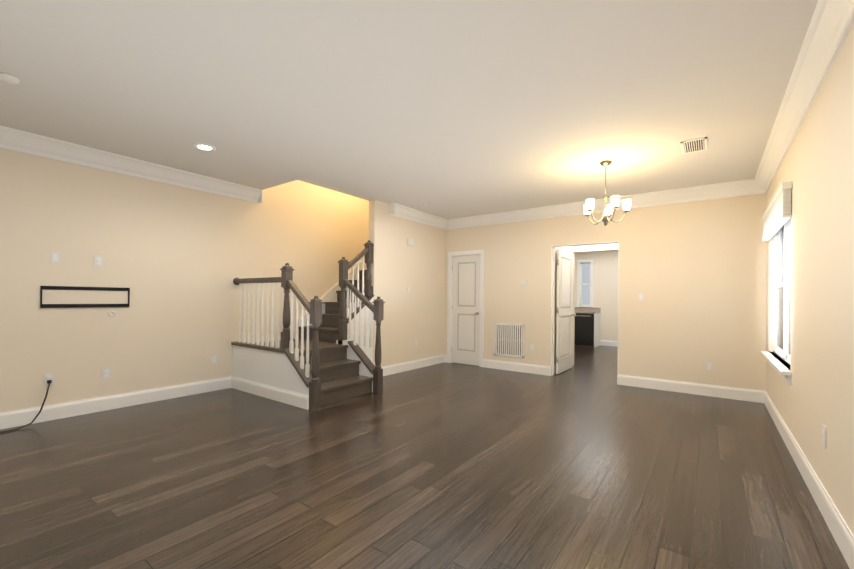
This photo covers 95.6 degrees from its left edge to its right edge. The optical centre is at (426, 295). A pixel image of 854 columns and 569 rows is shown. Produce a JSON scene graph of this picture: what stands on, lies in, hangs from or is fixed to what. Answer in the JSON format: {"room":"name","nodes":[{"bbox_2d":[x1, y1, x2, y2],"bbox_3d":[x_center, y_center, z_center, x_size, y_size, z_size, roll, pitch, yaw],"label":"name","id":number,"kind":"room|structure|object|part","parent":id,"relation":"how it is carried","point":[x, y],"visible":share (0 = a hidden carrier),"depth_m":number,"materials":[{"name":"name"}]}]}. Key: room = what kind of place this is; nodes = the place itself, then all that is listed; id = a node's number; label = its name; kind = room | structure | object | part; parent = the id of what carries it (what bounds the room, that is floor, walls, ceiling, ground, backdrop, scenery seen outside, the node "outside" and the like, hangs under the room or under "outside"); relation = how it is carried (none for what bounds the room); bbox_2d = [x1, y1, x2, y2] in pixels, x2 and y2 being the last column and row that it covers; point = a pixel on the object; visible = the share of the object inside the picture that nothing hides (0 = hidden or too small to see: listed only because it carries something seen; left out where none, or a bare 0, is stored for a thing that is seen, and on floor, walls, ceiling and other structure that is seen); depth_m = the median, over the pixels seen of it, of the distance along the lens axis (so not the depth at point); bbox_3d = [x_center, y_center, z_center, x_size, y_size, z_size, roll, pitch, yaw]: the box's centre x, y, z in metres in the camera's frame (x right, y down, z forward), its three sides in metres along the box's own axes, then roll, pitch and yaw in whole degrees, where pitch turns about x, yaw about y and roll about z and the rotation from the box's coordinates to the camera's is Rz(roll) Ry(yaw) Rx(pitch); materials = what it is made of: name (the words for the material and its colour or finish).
{"room":"living room","nodes":[
{"label":"living room","id":0,"kind":"room"},
{"bbox_2d":[0,148,368,412],"bbox_3d":[-2.518,-1.619,5.372,0.120,5.700,10.360,0,0,36],"label":"wall","id":1,"kind":"structure","parent":0,"point":[177,260],"depth_m":4.32,"materials":[{"name":"paint"}]},
{"bbox_2d":[44,373,53,385],"bbox_3d":[-3.651,0.809,3.738,0.008,0.115,0.072,0,0,36],"label":"electrical outlet","id":2,"kind":"object","parent":1,"relation":"attached to","point":[48,376],"visible":0.83,"depth_m":3.73,"materials":[{"name":"white plastic"}]},
{"bbox_2d":[50,251,59,263],"bbox_3d":[-3.620,-0.371,3.770,0.009,0.115,0.072,0,0,36],"label":"outlet","id":3,"kind":"object","parent":1,"relation":"attached to","point":[54,256],"visible":1,"depth_m":3.76,"materials":[{"name":"white plastic"}]},
{"bbox_2d":[40,286,129,307],"bbox_3d":[-3.471,0.017,3.965,0.020,0.210,0.700,0,0,36],"label":"mount","id":4,"kind":"object","parent":1,"relation":"attached to","point":[79,288],"visible":0.98,"depth_m":3.92,"materials":[{"name":"black metal"}]},
{"bbox_2d":[94,255,102,266],"bbox_3d":[-3.425,-0.357,4.036,0.008,0.115,0.072,0,0,36],"label":"outlet","id":5,"kind":"object","parent":1,"relation":"attached to","point":[98,261],"visible":1,"depth_m":4.03,"materials":[{"name":"white plastic"}]},
{"bbox_2d":[102,367,110,378],"bbox_3d":[-3.390,0.824,4.093,0.008,0.115,0.072,0,0,36],"label":"electrical outlet","id":6,"kind":"object","parent":1,"relation":"attached to","point":[106,373],"visible":1,"depth_m":4.09,"materials":[{"name":"white plastic"}]},
{"bbox_2d":[108,311,115,316],"bbox_3d":[-3.360,0.195,4.129,0.008,0.064,0.064,0,0,36],"label":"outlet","id":7,"kind":"object","parent":1,"relation":"attached to","point":[111,313],"visible":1,"depth_m":4.13,"materials":[{"name":"white plastic"}]},
{"bbox_2d":[0,376,231,429],"bbox_3d":[-4.035,1.126,3.212,0.015,0.150,4.845,0,0,36],"label":"baseboard","id":8,"kind":"structure","parent":1,"relation":"attached to","point":[9,419],"depth_m":4.09,"materials":[{"name":"white wood"}]},
{"bbox_2d":[0,125,262,202],"bbox_3d":[-3.841,-1.411,3.371,0.119,0.169,5.092,0,0,36],"label":"crown molding","id":9,"kind":"structure","parent":1,"relation":"attached to","point":[12,139],"depth_m":4.11,"materials":[{"name":"white wood"}]},
{"bbox_2d":[211,355,216,363],"bbox_3d":[-2.740,0.827,4.979,0.008,0.115,0.072,0,0,36],"label":"electrical outlet","id":10,"kind":"object","parent":1,"relation":"attached to","point":[213,359],"visible":1,"depth_m":4.98,"materials":[{"name":"white plastic"}]},
{"bbox_2d":[232,376,308,409],"bbox_3d":[-1.939,1.158,4.670,1.610,0.150,0.015,0,0,36],"label":"baseboard","id":11,"kind":"structure","parent":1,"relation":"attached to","point":[299,400],"depth_m":4.59,"materials":[{"name":"white wood"}]},
{"bbox_2d":[299,178,445,366],"bbox_3d":[-0.133,-1.584,6.847,0.120,5.700,5.160,0,0,36],"label":"wall","id":12,"kind":"structure","parent":0,"point":[399,265],"depth_m":6.41,"materials":[{"name":"paint"}]},
{"bbox_2d":[407,239,413,245],"bbox_3d":[-0.273,-0.897,6.524,0.039,0.100,0.150,0,0,36],"label":"box","id":13,"kind":"object","parent":12,"relation":"attached to","point":[410,242],"visible":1,"depth_m":6.49,"materials":[{"name":"white plastic"}]},
{"bbox_2d":[381,354,446,375],"bbox_3d":[-0.248,1.189,6.610,0.060,0.150,1.955,0,0,36],"label":"baseboard","id":14,"kind":"structure","parent":12,"relation":"attached to","point":[415,364],"depth_m":6.61,"materials":[{"name":"white wood"}]},
{"bbox_2d":[389,203,447,228],"bbox_3d":[-0.114,-1.350,6.673,0.119,0.169,1.492,0,0,36],"label":"crown molding","id":15,"kind":"structure","parent":12,"relation":"attached to","point":[397,210],"depth_m":6.60,"materials":[{"name":"white wood"}]},
{"bbox_2d":[0,0,817,218],"bbox_3d":[0.809,-2.996,4.984,5.930,3.120,13.640,0,0,36],"label":"ceiling","id":16,"kind":"structure","parent":0,"point":[449,109],"depth_m":2.75,"materials":[{"name":"paint"}]},
{"bbox_2d":[0,73,19,83],"bbox_3d":[-2.852,-1.473,2.638,0.104,0.032,0.104,0,0,36],"label":"smoke detector","id":17,"kind":"object","parent":16,"relation":"attached to","point":[8,78],"visible":1,"depth_m":2.62,"materials":[{"name":"white plastic"}]},
{"bbox_2d":[193,143,215,150],"bbox_3d":[-2.206,-1.469,3.839,0.200,0.010,0.200,0,0,36],"label":"recessed light","id":18,"kind":"object","parent":16,"relation":"in","point":[204,146],"visible":0.98,"depth_m":3.83,"materials":[{"name":"white plastic"}]},
{"bbox_2d":[584,160,630,225],"bbox_3d":[1.922,-1.087,4.162,0.476,0.684,0.459,0,0,36],"label":"chandelier","id":19,"kind":"object","parent":16,"relation":"hanging from","point":[608,209],"visible":1,"depth_m":4.09,"materials":[{"name":"white glass"}]},
{"bbox_2d":[680,137,706,153],"bbox_3d":[2.546,-1.422,3.687,0.200,0.008,0.360,0,0,36],"label":"ceiling vent","id":20,"kind":"object","parent":16,"relation":"in","point":[693,140],"depth_m":3.68,"materials":[{"name":"white metal"}]},
{"bbox_3d":[2.546,-1.426,3.687,0.156,0.001,0.316,0,0,36],"label":"dark ceiling air vent register","id":21,"kind":"part","parent":20,"relation":"part of","materials":[{"name":"white metal"}]},
{"bbox_2d":[0,345,849,568],"bbox_3d":[0.764,1.303,4.956,5.930,0.080,13.640,0,0,36],"label":"floor","id":22,"kind":"structure","parent":0,"point":[585,461],"depth_m":2.56,"materials":[{"name":"brown wood"}]},
{"bbox_2d":[0,380,51,432],"bbox_3d":[-4.107,1.001,2.776,0.399,0.391,2.116,0,0,36],"label":"cable","id":23,"kind":"object","parent":22,"relation":"on","point":[49,381],"visible":1,"depth_m":3.63,"materials":[{"name":"black plastic"}]},
{"bbox_2d":[231,240,384,410],"bbox_3d":[-0.339,-0.413,6.769,1.744,3.353,5.257,0,0,36],"label":"staircase","id":24,"kind":"structure","parent":22,"relation":"on","point":[324,356],"depth_m":4.95,"materials":[{"name":"brown wood"}]},
{"bbox_3d":[-1.477,-0.241,5.295,1.656,0.958,1.519,0,0,36],"label":"handrail","id":25,"kind":"part","parent":24,"relation":"part of","materials":[{"name":"brown wood"}]},
{"bbox_2d":[574,307,600,346],"bbox_3d":[3.776,0.828,10.640,1.707,1.010,0.678,0,0,36],"label":"kitchen island","id":26,"kind":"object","parent":22,"relation":"on","point":[587,326],"depth_m":10.07,"materials":[{"name":"stone"}]},
{"bbox_2d":[574,313,593,345],"bbox_3d":[4.203,0.892,10.321,0.590,0.845,0.590,0,0,36],"label":"dishwasher","id":27,"kind":"object","parent":26,"relation":"in","point":[584,322],"depth_m":10.05,"materials":[{"name":"black metal"}]},
{"bbox_3d":[4.473,0.902,10.165,0.020,0.870,0.617,0,0,36],"label":"panel","id":28,"kind":"part","parent":26,"relation":"part of","materials":[{"name":"white wood"}]},
{"bbox_2d":[554,246,573,364],"bbox_3d":[2.330,-0.058,6.766,0.120,2.700,1.080,0,0,36],"label":"wall","id":29,"kind":"structure","parent":0,"point":[571,248],"depth_m":6.39,"materials":[{"name":"paint"}]},
{"bbox_2d":[556,248,575,373],"bbox_3d":[2.382,0.260,6.580,0.107,2.038,0.812,0,0,36],"label":"hall door","id":30,"kind":"structure","parent":29,"relation":"in","point":[564,329],"depth_m":6.53,"materials":[{"name":"white wood"}]},
{"bbox_2d":[573,243,617,364],"bbox_3d":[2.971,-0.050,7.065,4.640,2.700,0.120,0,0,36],"label":"wall","id":31,"kind":"structure","parent":0,"point":[604,257],"depth_m":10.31,"materials":[{"name":"paint"}]},
{"bbox_2d":[576,259,593,306],"bbox_3d":[4.365,-0.331,10.667,0.460,1.300,0.130,0,0,36],"label":"kitchen window","id":32,"kind":"structure","parent":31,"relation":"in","point":[581,283],"depth_m":10.72,"materials":[{"name":"white wood"}]},
{"bbox_2d":[600,340,617,346],"bbox_3d":[5.149,1.268,10.041,4.640,0.150,0.015,0,0,36],"label":"baseboard","id":33,"kind":"structure","parent":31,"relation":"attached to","point":[602,342],"depth_m":10.27,"materials":[{"name":"white wood"}]},
{"bbox_2d":[444,193,766,390],"bbox_3d":[2.249,-0.064,6.081,4.640,2.700,0.120,0,0,36],"label":"wall","id":34,"kind":"structure","parent":0,"point":[694,272],"depth_m":5.29,"materials":[{"name":"paint"}]},
{"bbox_2d":[452,255,479,365],"bbox_3d":[0.712,0.265,7.145,0.606,2.008,0.107,0,0,36],"label":"closet door","id":35,"kind":"structure","parent":34,"relation":"in","point":[466,315],"depth_m":7.16,"materials":[{"name":"white wood"}]},
{"bbox_2d":[494,323,524,357],"bbox_3d":[1.399,0.761,6.611,0.550,0.560,0.012,0,0,36],"label":"air vent","id":36,"kind":"object","parent":34,"relation":"in","point":[509,340],"visible":1,"depth_m":6.61,"materials":[{"name":"white metal"}]},
{"bbox_2d":[483,359,550,375],"bbox_3d":[1.493,1.206,6.535,1.214,0.150,0.015,0,0,36],"label":"baseboard","id":37,"kind":"structure","parent":34,"relation":"attached to","point":[495,364],"depth_m":6.50,"materials":[{"name":"white wood"}]},
{"bbox_2d":[519,280,526,284],"bbox_3d":[1.603,-0.213,6.467,0.120,0.080,0.024,0,0,36],"label":"switch box","id":38,"kind":"object","parent":34,"relation":"attached to","point":[522,282],"visible":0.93,"depth_m":6.46,"materials":[{"name":"white plastic"}]},
{"bbox_2d":[444,179,755,229],"bbox_3d":[2.136,-1.331,6.035,4.500,0.169,0.119,0,0,36],"label":"crown molding","id":39,"kind":"structure","parent":34,"relation":"attached to","point":[740,187],"depth_m":5.49,"materials":[{"name":"white wood"}]},
{"bbox_2d":[638,293,643,300],"bbox_3d":[3.008,0.020,5.442,0.072,0.115,0.009,0,0,36],"label":"light switch","id":40,"kind":"object","parent":34,"relation":"attached to","point":[640,296],"visible":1,"depth_m":5.44,"materials":[{"name":"white plastic"}]},
{"bbox_2d":[617,374,763,402],"bbox_3d":[3.404,1.217,5.132,1.604,0.150,0.015,0,0,36],"label":"baseboard","id":41,"kind":"structure","parent":34,"relation":"attached to","point":[752,395],"depth_m":5.06,"materials":[{"name":"white wood"}]},
{"bbox_2d":[706,362,712,370],"bbox_3d":[3.627,0.913,4.975,0.072,0.115,0.008,0,0,36],"label":"electrical outlet","id":42,"kind":"object","parent":34,"relation":"attached to","point":[709,366],"visible":1,"depth_m":4.97,"materials":[{"name":"white plastic"}]},
{"bbox_2d":[766,24,853,534],"bbox_3d":[3.120,-0.073,3.246,0.120,2.700,13.640,0,0,36],"label":"wall","id":43,"kind":"structure","parent":0,"point":[816,168],"depth_m":2.27,"materials":[{"name":"paint"}]},
{"bbox_2d":[761,212,791,384],"bbox_3d":[3.490,-0.060,3.805,0.186,1.612,1.640,0,0,36],"label":"window","id":44,"kind":"structure","parent":43,"relation":"in","point":[782,297],"depth_m":3.90,"materials":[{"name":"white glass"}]},
{"bbox_2d":[762,181,791,241],"bbox_3d":[3.450,-0.784,3.845,0.060,0.295,1.620,0,0,36],"label":"window blind","id":45,"kind":"object","parent":44,"relation":"attached to","point":[776,216],"visible":1,"depth_m":3.49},
{"bbox_3d":[3.537,-0.116,3.772,0.034,1.420,1.440,0,0,36],"label":"glass","id":46,"kind":"part","parent":44,"relation":"part of","materials":[{"name":"clear glass"}]},
{"bbox_2d":[752,0,853,193],"bbox_3d":[1.561,-1.368,1.314,0.119,0.169,8.410,0,0,36],"label":"crown molding","id":47,"kind":"structure","parent":43,"relation":"attached to","point":[830,26],"depth_m":2.39,"materials":[{"name":"white wood"}]},
{"bbox_2d":[764,391,853,568],"bbox_3d":[1.576,1.172,1.267,0.015,0.150,8.410,0,0,36],"label":"baseboard","id":48,"kind":"structure","parent":43,"relation":"attached to","point":[840,531],"depth_m":2.30,"materials":[{"name":"white wood"}]},
{"bbox_2d":[822,425,826,447],"bbox_3d":[2.289,0.811,2.231,0.008,0.115,0.072,0,0,36],"label":"electrical outlet","id":49,"kind":"object","parent":43,"relation":"attached to","point":[824,435],"visible":0.95,"depth_m":2.22,"materials":[{"name":"white plastic"}]},
{"label":"outside","id":50,"kind":"structure","parent":0,"visible":0},
{"bbox_2d":[582,264,589,304],"bbox_3d":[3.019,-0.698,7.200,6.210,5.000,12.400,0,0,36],"label":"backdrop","id":51,"kind":"structure","parent":50,"point":[586,278],"depth_m":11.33,"materials":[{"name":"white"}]}
]}

